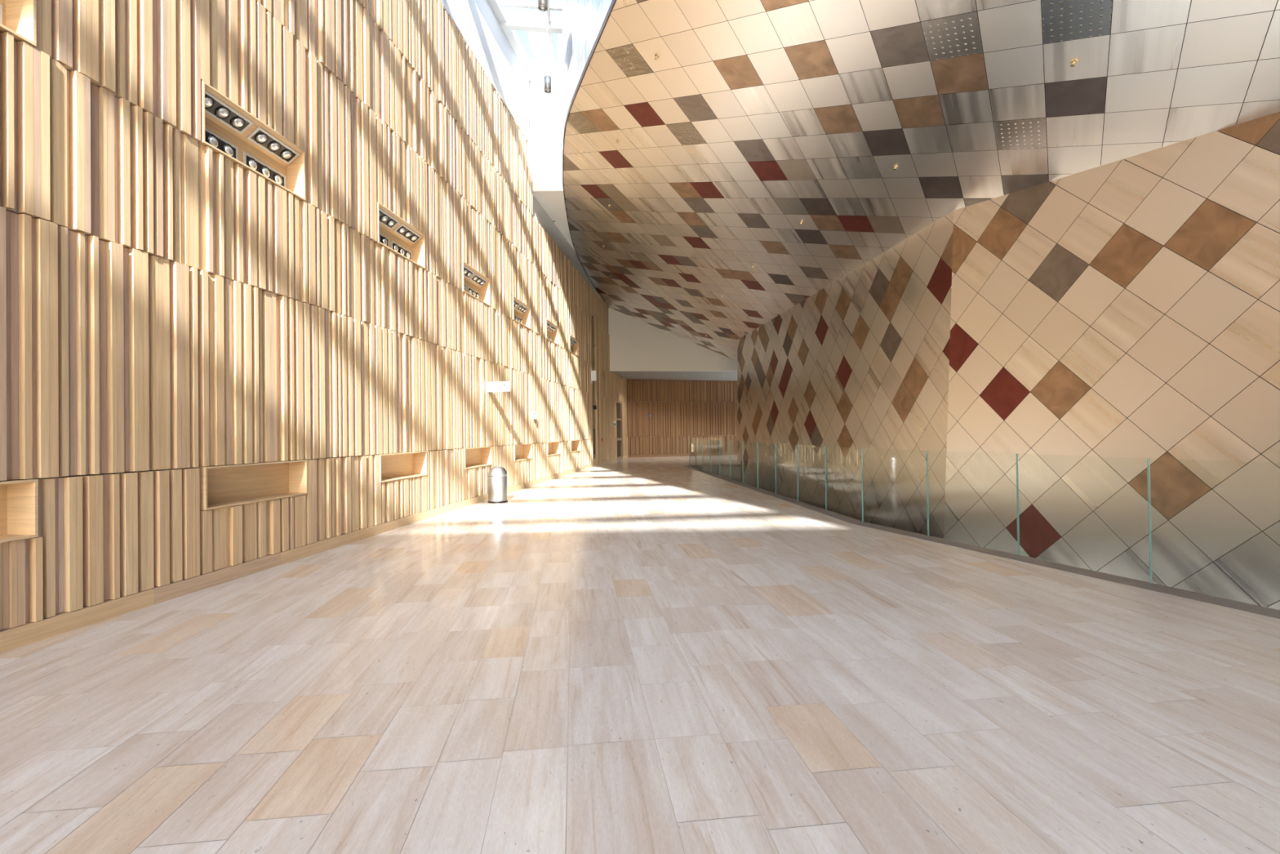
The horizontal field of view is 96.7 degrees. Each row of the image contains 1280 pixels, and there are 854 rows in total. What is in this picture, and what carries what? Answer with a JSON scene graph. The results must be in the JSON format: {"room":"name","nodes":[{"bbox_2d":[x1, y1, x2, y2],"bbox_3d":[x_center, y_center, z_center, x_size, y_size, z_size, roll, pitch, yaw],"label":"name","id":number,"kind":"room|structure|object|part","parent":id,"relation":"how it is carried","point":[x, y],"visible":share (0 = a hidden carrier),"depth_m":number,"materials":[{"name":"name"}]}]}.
{"room":"public building lobby","nodes":[
{"label":"public building lobby","id":0,"kind":"room"},
{"bbox_2d":[0,0,598,630],"bbox_3d":[-4.467,-4.074,5.962,0.606,11.850,39.996,-1,0,7],"label":"wall","id":1,"kind":"structure","parent":0,"point":[165,304],"depth_m":6.14,"materials":[{"name":"brown wood"}]},
{"bbox_2d":[0,0,36,46],"bbox_3d":[-4.570,-3.048,3.432,0.247,0.596,1.400,-1,0,7],"label":"wall niche","id":2,"kind":"object","parent":1,"relation":"attached to","point":[19,16],"visible":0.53,"depth_m":4.10,"materials":[{"name":"brown wood"}]},
{"bbox_2d":[0,4,2,24],"bbox_3d":[-4.618,-2.940,3.784,0.032,0.190,0.620,-1,0,7],"label":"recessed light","id":3,"kind":"object","parent":2,"relation":"attached to","point":[1,6],"visible":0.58,"depth_m":4.09,"materials":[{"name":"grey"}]},
{"bbox_3d":[-4.685,-3.046,3.446,0.015,0.560,1.364,-1,0,7],"label":"panel","id":4,"kind":"part","parent":2,"relation":"part of","materials":[{"name":"brown wood"}]},
{"bbox_2d":[0,479,38,542],"bbox_3d":[-4.526,0.578,3.403,0.247,0.413,1.400,-1,0,7],"label":"wall niche","id":5,"kind":"object","parent":1,"relation":"attached to","point":[19,498],"visible":0.96,"depth_m":4.08,"materials":[{"name":"brown wood"}]},
{"bbox_3d":[-4.641,0.580,3.417,0.015,0.377,1.364,-1,0,7],"label":"panel","id":6,"kind":"part","parent":5,"relation":"part of","materials":[{"name":"brown wood"}]},
{"bbox_2d":[183,459,307,510],"bbox_3d":[-4.197,0.596,6.153,0.247,0.413,1.400,-1,0,7],"label":"wall niche","id":7,"kind":"object","parent":1,"relation":"attached to","point":[226,485],"visible":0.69,"depth_m":6.23,"materials":[{"name":"brown wood"}]},
{"bbox_3d":[-4.312,0.598,6.167,0.015,0.377,1.364,-1,0,7],"label":"panel","id":8,"kind":"part","parent":7,"relation":"part of","materials":[{"name":"brown wood"}]},
{"bbox_2d":[198,80,305,200],"bbox_3d":[-4.241,-3.030,6.182,0.247,0.596,1.400,-1,0,7],"label":"wall niche","id":9,"kind":"object","parent":1,"relation":"attached to","point":[294,172],"visible":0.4,"depth_m":6.24,"materials":[{"name":"brown wood"}]},
{"bbox_2d":[204,128,238,159],"bbox_3d":[-4.372,-2.926,5.840,0.032,0.190,0.620,-1,0,7],"label":"recessed light","id":10,"kind":"object","parent":9,"relation":"attached to","point":[211,138],"visible":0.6,"depth_m":5.94,"materials":[{"name":"grey metal"}]},
{"bbox_2d":[204,89,253,134],"bbox_3d":[-4.277,-3.220,5.830,0.159,0.121,0.620,-1,0,7],"label":"recessed light","id":11,"kind":"object","parent":9,"relation":"attached to","point":[215,108],"visible":0.91,"depth_m":5.85,"materials":[{"name":"grey metal"}]},
{"bbox_3d":[-4.356,-3.029,6.196,0.015,0.560,1.364,-1,0,7],"label":"panel","id":12,"kind":"part","parent":9,"relation":"part of","materials":[{"name":"brown wood"}]},
{"bbox_2d":[243,151,285,187],"bbox_3d":[-4.289,-2.922,6.535,0.032,0.190,0.620,-1,0,7],"label":"recessed light","id":13,"kind":"object","parent":9,"relation":"attached to","point":[250,161],"visible":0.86,"depth_m":6.50,"materials":[{"name":"grey metal"}]},
{"bbox_2d":[246,126,299,164],"bbox_3d":[-4.194,-3.215,6.525,0.159,0.121,0.620,-1,0,7],"label":"recessed light","id":14,"kind":"object","parent":9,"relation":"attached to","point":[259,136],"visible":1,"depth_m":6.49,"materials":[{"name":"grey metal"}]},
{"bbox_2d":[0,463,593,653],"bbox_3d":[-4.273,1.472,4.915,0.118,0.137,38.035,-1,0,7],"label":"baseboard","id":15,"kind":"structure","parent":1,"relation":"attached to","point":[31,632],"depth_m":5.32,"materials":[{"name":"brown wood"}]},
{"bbox_2d":[365,450,427,482],"bbox_3d":[-3.849,0.615,9.062,0.247,0.413,1.400,-1,0,7],"label":"wall niche","id":16,"kind":"object","parent":1,"relation":"attached to","point":[399,465],"visible":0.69,"depth_m":9.32,"materials":[{"name":"brown wood"}]},
{"bbox_3d":[-3.965,0.617,9.076,0.015,0.377,1.364,-1,0,7],"label":"panel","id":17,"kind":"part","parent":16,"relation":"part of","materials":[{"name":"brown wood"}]},
{"bbox_2d":[373,202,425,269],"bbox_3d":[-3.893,-3.011,9.091,0.247,0.596,1.400,-1,0,7],"label":"wall niche","id":18,"kind":"object","parent":1,"relation":"attached to","point":[417,249],"visible":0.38,"depth_m":9.31,"materials":[{"name":"brown wood"}]},
{"bbox_2d":[379,232,389,247],"bbox_3d":[-4.025,-2.907,8.749,0.032,0.190,0.620,-1,0,7],"label":"recessed light","id":19,"kind":"object","parent":18,"relation":"attached to","point":[384,240],"visible":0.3,"depth_m":8.91,"materials":[{"name":"grey metal"}]},
{"bbox_2d":[378,208,399,229],"bbox_3d":[-3.929,-3.201,8.739,0.159,0.121,0.620,-1,0,7],"label":"recessed light","id":20,"kind":"object","parent":18,"relation":"attached to","point":[384,219],"visible":0.82,"depth_m":8.81,"materials":[{"name":"grey metal"}]},
{"bbox_3d":[-4.008,-3.009,9.105,0.015,0.560,1.364,-1,0,7],"label":"panel","id":21,"kind":"part","parent":18,"relation":"part of","materials":[{"name":"brown wood"}]},
{"bbox_2d":[391,240,412,260],"bbox_3d":[-3.942,-2.902,9.444,0.032,0.190,0.620,-1,0,7],"label":"recessed light","id":22,"kind":"object","parent":18,"relation":"attached to","point":[394,246],"visible":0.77,"depth_m":9.41,"materials":[{"name":"grey metal"}]},
{"bbox_2d":[393,223,422,244],"bbox_3d":[-3.846,-3.196,9.434,0.159,0.121,0.620,-1,0,7],"label":"recessed light","id":23,"kind":"object","parent":18,"relation":"attached to","point":[402,230],"visible":1,"depth_m":9.40,"materials":[{"name":"grey metal"}]},
{"bbox_2d":[456,446,492,469],"bbox_3d":[-3.502,0.634,11.972,0.247,0.413,1.400,-1,0,7],"label":"wall niche","id":24,"kind":"object","parent":1,"relation":"attached to","point":[473,457],"visible":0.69,"depth_m":12.35,"materials":[{"name":"brown wood"}]},
{"bbox_3d":[-3.617,0.636,11.985,0.015,0.377,1.364,-1,0,7],"label":"panel","id":25,"kind":"part","parent":24,"relation":"part of","materials":[{"name":"brown wood"}]},
{"bbox_2d":[461,261,490,306],"bbox_3d":[-3.545,-2.992,12.001,0.247,0.596,1.400,-1,0,7],"label":"wall niche","id":26,"kind":"object","parent":1,"relation":"attached to","point":[485,295],"visible":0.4,"depth_m":12.32,"materials":[{"name":"brown wood"}]},
{"bbox_2d":[463,284,466,291],"bbox_3d":[-3.677,-2.888,11.658,0.032,0.190,0.620,-1,0,7],"label":"recessed light","id":27,"kind":"object","parent":26,"relation":"attached to","point":[464,285],"visible":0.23,"depth_m":11.88,"materials":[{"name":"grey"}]},
{"bbox_2d":[463,265,475,278],"bbox_3d":[-3.581,-3.182,11.649,0.159,0.121,0.620,-1,0,7],"label":"recessed light","id":28,"kind":"object","parent":26,"relation":"attached to","point":[468,273],"visible":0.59,"depth_m":11.77,"materials":[{"name":"grey metal"}]},
{"bbox_3d":[-3.660,-2.990,12.014,0.015,0.560,1.364,-1,0,7],"label":"panel","id":29,"kind":"part","parent":26,"relation":"part of","materials":[{"name":"brown wood"}]},
{"bbox_2d":[467,286,479,299],"bbox_3d":[-3.594,-2.883,12.353,0.032,0.190,0.620,-1,0,7],"label":"recessed light","id":30,"kind":"object","parent":26,"relation":"attached to","point":[470,291],"visible":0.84,"depth_m":12.32,"materials":[{"name":"grey metal"}]},
{"bbox_2d":[469,273,487,287],"bbox_3d":[-3.498,-3.177,12.344,0.159,0.121,0.620,-1,0,7],"label":"recessed light","id":31,"kind":"object","parent":26,"relation":"attached to","point":[477,279],"visible":1,"depth_m":12.30,"materials":[{"name":"grey metal"}]},
{"bbox_2d":[487,381,510,391],"bbox_3d":[-3.091,-0.881,12.445,0.500,0.215,0.027,-1,0,7],"label":"direction sign","id":32,"kind":"object","parent":1,"relation":"attached to","point":[504,386],"visible":1,"depth_m":12.43,"materials":[{"name":"white paint"}]},
{"bbox_2d":[511,295,530,329],"bbox_3d":[-3.197,-2.973,14.910,0.247,0.596,1.400,-1,0,7],"label":"wall niche","id":33,"kind":"object","parent":1,"relation":"attached to","point":[526,317],"visible":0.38,"depth_m":15.36,"materials":[{"name":"brown wood"}]},
{"bbox_2d":[513,298,519,308],"bbox_3d":[-3.233,-3.163,14.558,0.159,0.121,0.620,-1,0,7],"label":"recessed light","id":34,"kind":"object","parent":33,"relation":"attached to","point":[516,304],"visible":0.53,"depth_m":14.69,"materials":[{"name":"grey metal"}]},
{"bbox_3d":[-3.312,-2.971,14.924,0.015,0.560,1.364,-1,0,7],"label":"panel","id":35,"kind":"part","parent":33,"relation":"part of","materials":[{"name":"brown wood"}]},
{"bbox_2d":[514,314,522,323],"bbox_3d":[-3.246,-2.864,15.262,0.032,0.190,0.620,-1,0,7],"label":"recessed light","id":36,"kind":"object","parent":33,"relation":"attached to","point":[517,318],"visible":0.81,"depth_m":15.21,"materials":[{"name":"grey metal"}]},
{"bbox_2d":[515,304,528,313],"bbox_3d":[-3.150,-3.158,15.253,0.159,0.121,0.620,-1,0,7],"label":"recessed light","id":37,"kind":"object","parent":33,"relation":"attached to","point":[522,308],"visible":1,"depth_m":15.22,"materials":[{"name":"grey metal"}]},
{"bbox_2d":[513,443,532,461],"bbox_3d":[-3.154,0.653,14.881,0.247,0.413,1.400,-1,0,7],"label":"wall niche","id":38,"kind":"object","parent":1,"relation":"attached to","point":[521,451],"visible":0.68,"depth_m":15.36,"materials":[{"name":"brown wood"}]},
{"bbox_3d":[-3.269,0.655,14.895,0.015,0.377,1.364,-1,0,7],"label":"panel","id":39,"kind":"part","parent":38,"relation":"part of","materials":[{"name":"brown wood"}]},
{"bbox_2d":[533,411,536,418],"bbox_3d":[-2.909,-0.325,15.697,0.075,0.210,0.054,-1,0,7],"label":"exit sign","id":40,"kind":"object","parent":1,"relation":"attached to","point":[534,412],"visible":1,"depth_m":15.68,"materials":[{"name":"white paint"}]},
{"bbox_2d":[545,318,559,345],"bbox_3d":[-2.849,-2.954,17.819,0.247,0.596,1.400,-1,0,7],"label":"wall niche","id":41,"kind":"object","parent":1,"relation":"attached to","point":[554,335],"visible":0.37,"depth_m":18.48,"materials":[{"name":"brown wood"}]},
{"bbox_2d":[546,333,551,340],"bbox_3d":[-2.898,-2.845,18.172,0.032,0.190,0.620,-1,0,7],"label":"recessed light","id":42,"kind":"object","parent":41,"relation":"attached to","point":[548,336],"visible":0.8,"depth_m":18.18,"materials":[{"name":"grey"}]},
{"bbox_2d":[546,324,557,332],"bbox_3d":[-2.803,-3.139,18.162,0.159,0.121,0.620,-1,0,7],"label":"recessed light","id":43,"kind":"object","parent":41,"relation":"attached to","point":[552,328],"visible":1,"depth_m":18.12,"materials":[{"name":"grey metal"}]},
{"bbox_2d":[546,441,559,456],"bbox_3d":[-2.806,0.673,17.790,0.247,0.413,1.400,-1,0,7],"label":"wall niche","id":44,"kind":"object","parent":1,"relation":"attached to","point":[553,448],"visible":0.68,"depth_m":18.41,"materials":[{"name":"brown wood"}]},
{"bbox_3d":[-2.921,0.674,17.804,0.015,0.377,1.364,-1,0,7],"label":"panel","id":45,"kind":"part","parent":44,"relation":"part of","materials":[{"name":"brown wood"}]},
{"bbox_2d":[569,334,578,356],"bbox_3d":[-2.502,-2.934,20.728,0.247,0.596,1.400,-1,0,7],"label":"wall niche","id":46,"kind":"object","parent":1,"relation":"attached to","point":[575,348],"visible":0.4,"depth_m":21.40,"materials":[{"name":"brown wood"}]},
{"bbox_2d":[569,339,577,345],"bbox_3d":[-2.455,-3.120,21.071,0.159,0.121,0.620,-1,0,7],"label":"recessed light","id":47,"kind":"object","parent":46,"relation":"attached to","point":[573,342],"visible":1,"depth_m":21.03,"materials":[{"name":"grey metal"}]},
{"bbox_2d":[569,440,580,452],"bbox_3d":[-2.458,0.692,20.699,0.247,0.413,1.400,-1,0,7],"label":"wall niche","id":48,"kind":"object","parent":1,"relation":"attached to","point":[575,444],"visible":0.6,"depth_m":21.36,"materials":[{"name":"brown wood"}]},
{"bbox_3d":[-2.573,0.693,20.713,0.015,0.377,1.364,-1,0,7],"label":"panel","id":49,"kind":"part","parent":48,"relation":"part of","materials":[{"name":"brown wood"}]},
{"bbox_2d":[591,368,596,383],"bbox_3d":[-1.925,-2.118,23.680,0.240,0.640,0.180,-1,0,7],"label":"sign","id":50,"kind":"object","parent":1,"relation":"attached to","point":[593,373],"visible":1,"depth_m":23.61,"materials":[{"name":"white paint"}]},
{"bbox_2d":[528,62,564,195],"bbox_3d":[2.259,-8.489,16.135,11.278,3.620,0.300,-1,0,0],"label":"wall","id":51,"kind":"structure","parent":0,"point":[545,110],"depth_m":15.99,"materials":[{"name":"white paint"}]},
{"bbox_2d":[533,195,575,251],"bbox_3d":[0.918,-6.798,22.523,15.000,0.368,13.064,-1,0,0],"label":"ceiling","id":52,"kind":"structure","parent":0,"point":[553,206],"depth_m":17.42,"materials":[{"name":"white paint"}]},
{"bbox_2d":[561,0,612,142],"bbox_3d":[2.772,-6.942,0.706,0.945,6.373,31.468,-1,0,-20],"label":"wall","id":53,"kind":"structure","parent":0,"point":[582,20],"depth_m":11.08,"materials":[{"name":"paint"}]},
{"bbox_2d":[488,0,562,80],"bbox_3d":[-1.007,-9.941,1.052,13.975,0.300,29.896,-1,0,0],"label":"window frame","id":54,"kind":"structure","parent":53,"relation":"in","point":[509,23],"depth_m":13.79,"materials":[{"name":"white paint"}]},
{"bbox_2d":[537,0,547,11],"bbox_3d":[-1.862,-8.837,10.841,0.180,1.729,0.180,-1,0,0],"label":"pendant light","id":55,"kind":"object","parent":54,"relation":"hanging from","point":[542,4],"visible":1,"depth_m":10.80,"materials":[{"name":"grey metal"}]},
{"bbox_2d":[543,29,551,93],"bbox_3d":[-2.228,-8.872,13.692,0.180,1.605,0.180,-1,0,0],"label":"pendant light","id":56,"kind":"object","parent":54,"relation":"hanging from","point":[547,79],"visible":1,"depth_m":13.64,"materials":[{"name":"grey metal"}]},
{"bbox_3d":[-2.230,-9.042,13.693,0.011,1.265,0.011,0,0,-22],"label":"suspension rod","id":57,"kind":"part","parent":56,"relation":"part of","materials":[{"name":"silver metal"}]},
{"bbox_2d":[591,287,627,461],"bbox_3d":[-1.428,-2.153,27.976,0.185,7.403,8.395,-1,0,9],"label":"wall","id":58,"kind":"structure","parent":0,"point":[613,386],"depth_m":27.12,"materials":[{"name":"brown wood"}]},
{"bbox_2d":[591,309,601,465],"bbox_3d":[-1.995,-1.628,24.728,0.220,6.600,1.810,-1,0,7],"label":"door","id":59,"kind":"structure","parent":58,"relation":"in","point":[595,321],"depth_m":25.02,"materials":[{"name":"brown wood"}]},
{"bbox_3d":[-2.098,-4.249,24.486,0.020,1.200,1.110,-1,0,7],"label":"transom glass","id":60,"kind":"part","parent":59,"relation":"part of","materials":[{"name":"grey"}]},
{"bbox_3d":[-2.083,-2.965,24.475,0.020,1.130,1.110,-1,0,7],"label":"transom glass","id":61,"kind":"part","parent":59,"relation":"part of","materials":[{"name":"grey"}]},
{"bbox_3d":[-2.068,-1.695,24.465,0.020,1.170,1.110,-1,0,7],"label":"transom glass","id":62,"kind":"part","parent":59,"relation":"part of","materials":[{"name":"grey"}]},
{"bbox_3d":[-2.015,0.322,24.725,0.020,2.100,0.355,-1,0,7],"label":"pane","id":63,"kind":"part","parent":59,"relation":"part of","materials":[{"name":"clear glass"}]},
{"bbox_3d":[-1.976,0.620,24.499,0.075,1.100,0.024,-1,0,7],"label":"handle","id":64,"kind":"part","parent":59,"relation":"part of","materials":[{"name":"silver metal"}]},
{"bbox_3d":[-1.935,-1.585,25.269,0.150,6.520,0.520,-1,0,7],"label":"panel","id":65,"kind":"part","parent":59,"relation":"part of","materials":[{"name":"brown wood"}]},
{"bbox_2d":[601,455,627,463],"bbox_3d":[-1.262,1.627,28.742,0.115,0.137,6.385,-1,0,10],"label":"baseboard","id":66,"kind":"structure","parent":58,"relation":"attached to","point":[624,456],"depth_m":27.57,"materials":[{"name":"brown wood"}]},
{"bbox_2d":[616,400,622,459],"bbox_3d":[-1.146,0.182,29.753,0.160,3.040,1.500,-1,0,10],"label":"door","id":67,"kind":"structure","parent":58,"relation":"in","point":[619,404],"depth_m":30.09,"materials":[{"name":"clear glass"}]},
{"bbox_3d":[-1.179,-0.853,29.764,0.020,0.810,1.340,-1,0,10],"label":"pane","id":68,"kind":"part","parent":67,"relation":"part of","materials":[{"name":"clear glass"}]},
{"bbox_3d":[-1.167,0.117,29.757,0.020,0.930,1.340,-1,0,10],"label":"pane","id":69,"kind":"part","parent":67,"relation":"part of","materials":[{"name":"clear glass"}]},
{"bbox_3d":[-1.155,1.132,29.748,0.020,0.860,1.340,-1,0,10],"label":"pane","id":70,"kind":"part","parent":67,"relation":"part of","materials":[{"name":"clear glass"}]},
{"bbox_2d":[0,454,1279,853],"bbox_3d":[2.220,1.509,10.568,17.424,0.002,48.160,-1,0,0],"label":"floor","id":71,"kind":"structure","parent":0,"point":[660,655],"depth_m":3.06,"materials":[{"name":"wood"}]},
{"bbox_2d":[487,466,507,502],"bbox_3d":[-3.006,1.202,12.011,0.416,0.760,0.416,-1,0,-20],"label":"litter bin","id":72,"kind":"object","parent":71,"relation":"on","point":[497,475],"visible":1,"depth_m":11.85,"materials":[{"name":"silver metal"}]},
{"bbox_3d":[-3.009,0.926,12.013,0.396,0.208,0.396,-1,0,-20],"label":"lid","id":73,"kind":"part","parent":72,"relation":"part of","materials":[{"name":"silver metal"}]},
{"bbox_2d":[598,293,728,438],"bbox_3d":[1.007,-2.412,31.281,5.593,8.800,16.276,-1,-1,44],"label":"wall","id":74,"kind":"structure","parent":0,"point":[598,294],"depth_m":32.54,"materials":[{"name":"brown wood"}]},
{"bbox_2d":[608,307,737,371],"bbox_3d":[2.755,-4.858,28.141,9.100,4.200,0.200,-1,0,-6],"label":"wall","id":75,"kind":"structure","parent":0,"point":[635,344],"depth_m":27.80,"materials":[{"name":"white paint"}]},
{"bbox_2d":[612,371,737,381],"bbox_3d":[2.143,-2.825,31.738,9.600,0.195,7.480,-1,0,-6],"label":"ceiling","id":76,"kind":"structure","parent":0,"point":[683,375],"depth_m":30.31,"materials":[{"name":"grey paint"}]},
{"bbox_2d":[626,378,737,454],"bbox_3d":[2.875,-0.589,33.042,7.790,4.253,0.116,-1,0,-17],"label":"wall","id":77,"kind":"structure","parent":0,"point":[682,411],"depth_m":32.84,"materials":[{"name":"brown wood"}]},
{"bbox_2d":[627,452,737,457],"bbox_3d":[2.949,1.611,33.040,7.692,0.137,0.115,-1,0,-17],"label":"baseboard","id":78,"kind":"structure","parent":77,"relation":"attached to","point":[722,453],"depth_m":32.77,"materials":[{"name":"brown wood"}]},
{"bbox_2d":[715,465,741,481],"bbox_3d":[6.433,3.523,5.035,6.782,4.180,38.655,-1,0,-4],"label":"wall","id":79,"kind":"structure","parent":0,"point":[735,470],"depth_m":23.79,"materials":[{"name":"grey"}]},
{"bbox_2d":[684,464,1279,618],"bbox_3d":[5.992,1.589,4.801,4.182,0.356,38.668,-1,0,-9],"label":"trim","id":80,"kind":"structure","parent":79,"relation":"attached to","point":[1260,610],"depth_m":5.96,"materials":[{"name":"grey metal"}]},
{"bbox_2d":[702,439,702,470],"bbox_3d":[2.370,1.005,20.331,0.017,1.142,1.347,-1,0,-5],"label":"glass panel","id":81,"kind":"object","parent":80,"relation":"on","point":[702,439],"visible":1,"depth_m":21.00,"materials":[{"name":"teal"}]},
{"bbox_2d":[710,448,719,475],"bbox_3d":[2.497,0.993,18.979,0.017,1.142,1.347,-1,0,-5],"label":"glass panel","id":82,"kind":"object","parent":80,"relation":"on","point":[710,448],"visible":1,"depth_m":19.65,"materials":[{"name":"teal"}]},
{"bbox_2d":[719,440,730,479],"bbox_3d":[2.624,0.981,17.626,0.017,1.142,1.347,-1,0,-5],"label":"glass panel","id":83,"kind":"object","parent":80,"relation":"on","point":[719,440],"visible":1,"depth_m":18.30,"materials":[{"name":"teal"}]},
{"bbox_2d":[729,440,742,480],"bbox_3d":[2.752,0.968,16.273,0.017,1.142,1.347,-1,0,-5],"label":"glass panel","id":84,"kind":"object","parent":80,"relation":"on","point":[730,441],"visible":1,"depth_m":16.94,"materials":[{"name":"teal"}]},
{"bbox_2d":[742,440,757,487],"bbox_3d":[2.879,0.956,14.921,0.017,1.142,1.347,-1,0,-5],"label":"glass panel","id":85,"kind":"object","parent":80,"relation":"on","point":[742,441],"visible":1,"depth_m":15.59,"materials":[{"name":"teal"}]},
{"bbox_2d":[756,442,775,493],"bbox_3d":[3.007,0.944,13.568,0.017,1.142,1.347,-1,0,-5],"label":"glass panel","id":86,"kind":"object","parent":80,"relation":"on","point":[757,442],"visible":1,"depth_m":14.23,"materials":[{"name":"teal"}]},
{"bbox_2d":[774,443,797,500],"bbox_3d":[3.134,0.931,12.215,0.017,1.142,1.347,-1,0,-5],"label":"glass panel","id":87,"kind":"object","parent":80,"relation":"on","point":[775,443],"visible":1,"depth_m":12.88,"materials":[{"name":"teal"}]},
{"bbox_2d":[796,444,826,510],"bbox_3d":[3.261,0.919,10.863,0.017,1.142,1.347,-1,0,-5],"label":"glass panel","id":88,"kind":"object","parent":80,"relation":"on","point":[797,444],"visible":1,"depth_m":11.53,"materials":[{"name":"teal"}]},
{"bbox_2d":[825,445,862,521],"bbox_3d":[3.389,0.906,9.510,0.017,1.142,1.347,-1,0,-5],"label":"glass panel","id":89,"kind":"object","parent":80,"relation":"on","point":[825,446],"visible":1,"depth_m":10.18,"materials":[{"name":"teal"}]},
{"bbox_2d":[861,448,928,535],"bbox_3d":[3.655,0.893,8.231,0.017,1.142,1.263,-1,0,-19],"label":"glass panel","id":90,"kind":"object","parent":80,"relation":"on","point":[861,448],"visible":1,"depth_m":8.52,"materials":[{"name":"teal"}]},
{"bbox_2d":[926,450,1018,555],"bbox_3d":[4.059,0.879,7.022,0.017,1.142,1.263,-1,0,-19],"label":"glass panel","id":91,"kind":"object","parent":80,"relation":"on","point":[926,451],"visible":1,"depth_m":6.43,"materials":[{"name":"teal"}]},
{"bbox_2d":[1017,453,1151,582],"bbox_3d":[4.464,0.864,5.813,0.017,1.142,1.263,-1,0,-19],"label":"glass panel","id":92,"kind":"object","parent":80,"relation":"on","point":[1017,454],"visible":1,"depth_m":5.22,"materials":[{"name":"teal"}]},
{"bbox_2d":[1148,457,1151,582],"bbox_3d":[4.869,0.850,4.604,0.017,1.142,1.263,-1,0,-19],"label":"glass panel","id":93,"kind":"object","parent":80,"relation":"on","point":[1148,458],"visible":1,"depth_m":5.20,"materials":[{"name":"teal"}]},
{"bbox_2d":[737,210,954,538],"bbox_3d":[6.301,0.613,17.328,4.413,10.200,14.433,-1,0,0],"label":"wall","id":94,"kind":"structure","parent":0,"point":[862,362],"depth_m":13.38,"materials":[{"name":"tile"}]},
{"bbox_2d":[563,0,1279,360],"bbox_3d":[4.737,-4.318,7.246,11.394,4.940,41.930,-1,0,-7],"label":"ceiling","id":95,"kind":"structure","parent":0,"point":[752,121],"depth_m":8.86,"materials":[{"name":"tile"}]},
{"bbox_2d":[562,0,616,307],"bbox_3d":[1.718,-5.231,6.557,3.780,3.191,43.079,-1,0,-13],"label":"trim","id":96,"kind":"structure","parent":95,"relation":"attached to","point":[613,2],"depth_m":10.48,"materials":[{"name":"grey metal"}]},
{"bbox_2d":[653,53,658,60],"bbox_3d":[0.273,-5.984,9.212,0.077,0.078,0.079,-1,-1,44],"label":"sprinkler","id":97,"kind":"object","parent":95,"relation":"attached to","point":[656,55],"visible":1,"depth_m":9.20,"materials":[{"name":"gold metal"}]},
{"bbox_2d":[1070,58,1078,66],"bbox_3d":[5.051,-4.228,6.614,0.077,0.078,0.079,-1,-1,44],"label":"sprinkler","id":98,"kind":"object","parent":95,"relation":"attached to","point":[1073,61],"visible":1,"depth_m":6.61,"materials":[{"name":"gold metal"}]},
{"bbox_2d":[943,111,1279,609],"bbox_3d":[8.956,0.784,1.394,0.028,9.538,19.710,-1,0,-21],"label":"wall","id":99,"kind":"structure","parent":0,"point":[1105,320],"depth_m":7.61,"materials":[{"name":"tile"}]}
]}

